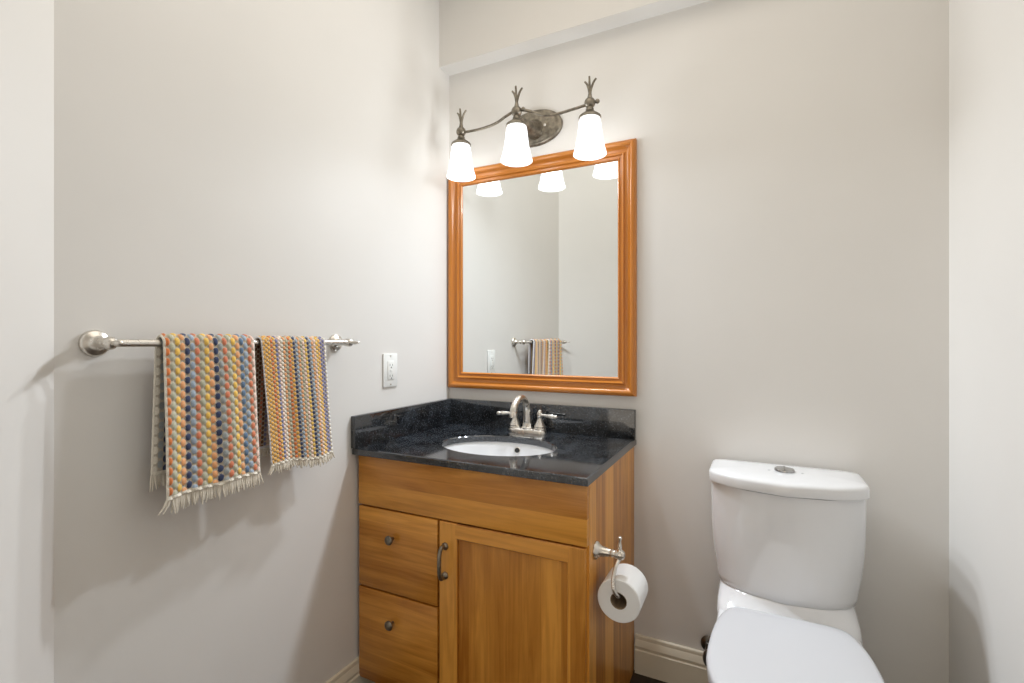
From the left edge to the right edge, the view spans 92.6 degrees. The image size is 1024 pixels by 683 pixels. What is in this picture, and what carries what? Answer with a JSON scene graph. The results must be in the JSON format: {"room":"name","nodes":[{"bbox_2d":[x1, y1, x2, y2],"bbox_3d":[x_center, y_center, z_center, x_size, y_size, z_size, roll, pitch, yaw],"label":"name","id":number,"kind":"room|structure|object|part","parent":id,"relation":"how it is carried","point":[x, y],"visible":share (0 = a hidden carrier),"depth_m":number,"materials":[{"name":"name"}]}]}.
{"room":"bathroom","nodes":[
{"label":"bathroom","id":0,"kind":"room"},
{"bbox_2d":[0,0,53,682],"bbox_3d":[-0.752,-0.152,0.511,0.071,2.620,0.948,0,0,-19],"label":"wall","id":1,"kind":"structure","parent":0,"point":[26,26],"depth_m":0.83,"materials":[{"name":"paint"}]},
{"bbox_2d":[54,0,448,682],"bbox_3d":[-0.601,-0.152,1.510,0.100,2.620,1.305,0,0,26],"label":"wall","id":2,"kind":"structure","parent":0,"point":[254,168],"depth_m":1.21,"materials":[{"name":"paint"}]},
{"bbox_2d":[78,330,359,355],"bbox_3d":[-0.638,0.003,1.211,0.101,0.052,0.665,0,0,26],"label":"towel bar","id":3,"kind":"object","parent":2,"relation":"attached to","point":[92,342],"visible":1,"depth_m":0.95,"materials":[{"name":"silver metal"}]},
{"bbox_3d":[-0.774,0.003,0.937,0.101,0.052,0.052,0,0,26],"label":"post","id":4,"kind":"part","parent":3,"relation":"part of","materials":[{"name":"silver metal"}]},
{"bbox_2d":[149,333,263,515],"bbox_3d":[-0.681,0.170,1.105,0.068,0.376,0.245,0,0,26],"label":"hand towel","id":5,"kind":"object","parent":3,"relation":"hanging from","point":[205,440],"visible":0.99,"depth_m":1.07,"materials":[{"name":"fabric"}]},
{"bbox_2d":[254,336,334,475],"bbox_3d":[-0.579,0.166,1.312,0.059,0.361,0.243,0,0,26],"label":"hand towel","id":6,"kind":"object","parent":3,"relation":"hanging from","point":[293,410],"visible":0.98,"depth_m":1.28,"materials":[{"name":"fabric"}]},
{"bbox_3d":[-0.501,0.003,1.486,0.101,0.052,0.052,0,0,26],"label":"post","id":7,"kind":"part","parent":3,"relation":"part of","materials":[{"name":"silver metal"}]},
{"bbox_2d":[325,656,374,682],"bbox_3d":[-0.549,1.093,1.485,0.016,0.130,1.305,0,0,26],"label":"baseboard","id":8,"kind":"structure","parent":2,"relation":"attached to","point":[349,673],"depth_m":1.55,"materials":[{"name":"paint"}]},
{"bbox_2d":[383,353,396,387],"bbox_3d":[-0.430,0.102,1.731,0.009,0.117,0.073,0,0,26],"label":"wall outlet","id":9,"kind":"object","parent":2,"relation":"attached to","point":[389,360],"visible":1,"depth_m":1.73,"materials":[{"name":"white plastic"}]},
{"bbox_2d":[388,361,393,379],"bbox_3d":[-0.429,0.102,1.730,0.004,0.066,0.033,0,0,26],"label":"receptacle","id":10,"kind":"object","parent":9,"relation":"attached to","point":[390,363],"depth_m":1.73,"materials":[{"name":"white plastic"}]},
{"bbox_2d":[629,670,666,682],"bbox_3d":[-0.234,1.208,0.297,1.938,0.100,3.450,0,0,26],"label":"floor","id":11,"kind":"structure","parent":0,"point":[636,678],"depth_m":1.68,"materials":[{"name":"tile"}]},
{"bbox_2d":[359,447,633,682],"bbox_3d":[-0.042,0.761,1.638,0.769,0.795,0.576,0,0,26],"label":"vanity cabinet","id":12,"kind":"object","parent":11,"relation":"on","point":[466,576],"visible":0.99,"depth_m":1.41,"materials":[{"name":"brown wood"}]},
{"bbox_3d":[-0.376,0.874,1.509,0.029,0.029,0.026,0,0,26],"label":"knob","id":13,"kind":"part","parent":12,"relation":"part of","materials":[{"name":"grey metal"}]},
{"bbox_3d":[-0.376,0.612,1.509,0.029,0.029,0.026,0,0,26],"label":"knob","id":14,"kind":"part","parent":12,"relation":"part of","materials":[{"name":"grey metal"}]},
{"bbox_3d":[-0.355,0.937,1.523,0.306,0.294,0.018,0,0,26],"label":"drawer","id":15,"kind":"part","parent":12,"relation":"part of","materials":[{"name":"brown wood"}]},
{"bbox_3d":[-0.355,0.657,1.523,0.306,0.255,0.018,0,0,26],"label":"drawer","id":16,"kind":"part","parent":12,"relation":"part of","materials":[{"name":"brown wood"}]},
{"bbox_3d":[-0.204,0.643,1.418,0.022,0.108,0.038,0,0,26],"label":"handle","id":17,"kind":"part","parent":12,"relation":"part of","materials":[{"name":"grey metal"}]},
{"bbox_2d":[351,398,635,486],"bbox_3d":[-0.039,0.301,1.643,0.786,0.124,0.564,0,0,26],"label":"countertop","id":18,"kind":"structure","parent":12,"relation":"on","point":[585,442],"depth_m":1.70,"materials":[{"name":"black stone"}]},
{"bbox_2d":[445,441,552,455],"bbox_3d":[-0.047,0.437,1.621,0.428,0.146,0.315,0,0,26],"label":"undermount sink","id":19,"kind":"object","parent":18,"relation":"in","point":[492,448],"visible":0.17,"depth_m":1.76,"materials":[{"name":"white ceramic"}]},
{"bbox_2d":[497,395,557,434],"bbox_3d":[0.051,0.269,1.831,0.186,0.147,0.186,0,0,-20],"label":"faucet","id":20,"kind":"object","parent":18,"relation":"on","point":[539,428],"visible":1,"depth_m":1.81,"materials":[{"name":"silver metal"}]},
{"bbox_3d":[-0.019,0.269,1.874,0.087,0.030,0.022,0,0,19],"label":"lever","id":21,"kind":"part","parent":20,"relation":"part of","materials":[{"name":"silver metal"}]},
{"bbox_3d":[0.012,0.302,1.864,0.045,0.047,0.045,0,0,26],"label":"handle","id":22,"kind":"part","parent":20,"relation":"part of","materials":[{"name":"silver metal"}]},
{"bbox_3d":[0.034,0.265,1.792,0.044,0.140,0.164,0,0,26],"label":"spout","id":23,"kind":"part","parent":20,"relation":"part of","materials":[{"name":"silver metal"}]},
{"bbox_3d":[0.058,0.334,1.841,0.152,0.017,0.050,0,0,26],"label":"plate","id":24,"kind":"part","parent":20,"relation":"part of","materials":[{"name":"silver metal"}]},
{"bbox_3d":[0.103,0.302,1.818,0.045,0.047,0.045,0,0,26],"label":"handle","id":25,"kind":"part","parent":20,"relation":"part of","materials":[{"name":"silver metal"}]},
{"bbox_3d":[0.130,0.269,1.800,0.087,0.030,0.022,0,0,34],"label":"lever","id":26,"kind":"part","parent":20,"relation":"part of","materials":[{"name":"silver metal"}]},
{"bbox_3d":[-0.008,0.552,1.344,0.347,0.039,0.006,0,0,26],"label":"door rail","id":27,"kind":"part","parent":12,"relation":"part of","materials":[{"name":"brown wood"}]},
{"bbox_3d":[-0.011,0.807,1.353,0.449,0.554,0.019,0,0,26],"label":"door","id":28,"kind":"part","parent":12,"relation":"part of","materials":[{"name":"brown wood"}]},
{"bbox_3d":[-0.005,0.797,1.350,0.334,0.442,0.001,0,0,26],"label":"door panel","id":29,"kind":"part","parent":12,"relation":"part of","materials":[{"name":"brown wood"}]},
{"bbox_2d":[593,536,624,598],"bbox_3d":[0.265,0.581,1.301,0.080,0.148,0.126,0,0,26],"label":"toilet paper holder","id":30,"kind":"object","parent":12,"relation":"attached to","point":[599,550],"visible":0.85,"depth_m":1.27,"materials":[{"name":"silver metal"}]},
{"bbox_3d":[0.246,0.556,1.292,0.054,0.048,0.048,0,0,26],"label":"post","id":31,"kind":"part","parent":30,"relation":"part of","materials":[{"name":"silver metal"}]},
{"bbox_3d":[0.286,0.608,1.290,0.023,0.094,0.126,0,0,26],"label":"roll arm","id":32,"kind":"part","parent":30,"relation":"part of","materials":[{"name":"silver metal"}]},
{"bbox_2d":[598,563,647,622],"bbox_3d":[0.294,0.662,1.291,0.111,0.111,0.100,0,0,26],"label":"toilet paper roll","id":33,"kind":"object","parent":30,"relation":"hanging from","point":[630,582],"visible":0.91,"depth_m":1.26,"materials":[{"name":"paper"}]},
{"bbox_3d":[0.307,0.761,1.495,0.018,0.795,0.521,0,0,26],"label":"panel","id":34,"kind":"part","parent":12,"relation":"part of","materials":[{"name":"brown wood"}]},
{"bbox_2d":[706,459,884,682],"bbox_3d":[0.682,0.760,1.205,0.397,0.796,0.681,0,0,26],"label":"toilet","id":35,"kind":"object","parent":11,"relation":"on","point":[790,541],"visible":1,"depth_m":1.28,"materials":[{"name":"white ceramic"}]},
{"bbox_3d":[0.780,0.562,1.403,0.387,0.295,0.230,0,0,26],"label":"tank","id":36,"kind":"part","parent":35,"relation":"part of","materials":[{"name":"white ceramic"}]},
{"bbox_3d":[0.779,0.392,1.401,0.397,0.040,0.243,0,0,26],"label":"tank lid","id":37,"kind":"part","parent":35,"relation":"part of","materials":[{"name":"white ceramic"}]},
{"bbox_3d":[0.680,0.957,1.202,0.336,0.402,0.655,0,0,26],"label":"bowl","id":38,"kind":"part","parent":35,"relation":"part of","materials":[{"name":"white ceramic"}]},
{"bbox_3d":[0.626,0.727,1.092,0.350,0.022,0.429,0,0,26],"label":"seat lid","id":39,"kind":"part","parent":35,"relation":"part of","materials":[{"name":"white plastic"}]},
{"bbox_2d":[449,0,948,682],"bbox_3d":[0.489,-0.152,1.752,1.838,2.620,0.100,0,0,26],"label":"wall","id":40,"kind":"structure","parent":0,"point":[793,155],"depth_m":1.53,"materials":[{"name":"paint"}]},
{"bbox_2d":[451,76,600,149],"bbox_3d":[0.038,-0.772,1.797,0.632,0.265,0.240,0,0,26],"label":"vanity light","id":41,"kind":"object","parent":40,"relation":"attached to","point":[535,128],"visible":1,"depth_m":1.84,"materials":[{"name":"grey metal"}]},
{"bbox_3d":[0.055,-0.812,1.816,0.084,0.083,0.191,0,0,26],"label":"arm","id":42,"kind":"part","parent":41,"relation":"part of","materials":[{"name":"grey metal"}]},
{"bbox_2d":[447,398,635,439],"bbox_3d":[0.082,0.291,1.887,0.784,0.103,0.019,0,0,26],"label":"backsplash","id":43,"kind":"structure","parent":40,"relation":"attached to","point":[579,420],"depth_m":1.83,"materials":[{"name":"black stone"}]},
{"bbox_2d":[448,138,636,396],"bbox_3d":[0.084,-0.259,1.884,0.783,0.903,0.024,0,0,26],"label":"wall mirror","id":44,"kind":"object","parent":40,"relation":"attached to","point":[542,250],"visible":1,"depth_m":1.86,"materials":[{"name":"brown wood"}]},
{"bbox_2d":[463,161,617,376],"bbox_3d":[0.087,-0.259,1.890,0.659,0.779,0.004,0,0,26],"label":"mirror glass","id":45,"kind":"object","parent":44,"relation":"on","point":[540,244],"depth_m":1.87,"materials":[{"name":"silver mirror"}]},
{"bbox_3d":[0.084,-0.677,1.884,0.783,0.066,0.024,0,0,26],"label":"frame rail","id":46,"kind":"part","parent":44,"relation":"part of","materials":[{"name":"brown wood"}]},
{"bbox_3d":[0.084,0.160,1.884,0.783,0.066,0.024,0,0,26],"label":"frame rail","id":47,"kind":"part","parent":44,"relation":"part of","materials":[{"name":"brown wood"}]},
{"bbox_2d":[439,0,710,75],"bbox_3d":[0.451,-1.294,1.675,1.638,0.336,0.074,0,0,26],"label":"ceiling","id":48,"kind":"structure","parent":40,"relation":"attached to","point":[473,34],"depth_m":1.85,"materials":[{"name":"paint"}]},
{"bbox_2d":[635,634,708,682],"bbox_3d":[0.815,1.093,1.526,0.854,0.130,0.016,0,0,26],"label":"baseboard","id":49,"kind":"structure","parent":40,"relation":"attached to","point":[661,660],"depth_m":1.66,"materials":[{"name":"paint"}]},
{"bbox_2d":[701,635,709,665],"bbox_3d":[0.652,0.976,1.550,0.109,0.084,0.085,0,0,26],"label":"shutoff valve","id":50,"kind":"object","parent":40,"relation":"attached to","point":[705,639],"visible":0.23,"depth_m":1.59,"materials":[{"name":"silver metal"}]},
{"bbox_3d":[0.614,0.990,1.533,0.028,0.051,0.022,0,0,26],"label":"oval handle","id":51,"kind":"part","parent":50,"relation":"part of","materials":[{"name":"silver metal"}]},
{"bbox_2d":[949,0,1023,682],"bbox_3d":[0.511,-0.152,-0.157,0.100,2.620,3.300,0,0,26],"label":"wall","id":52,"kind":"structure","parent":0,"point":[986,37],"depth_m":1.13,"materials":[{"name":"paint"}]}
]}

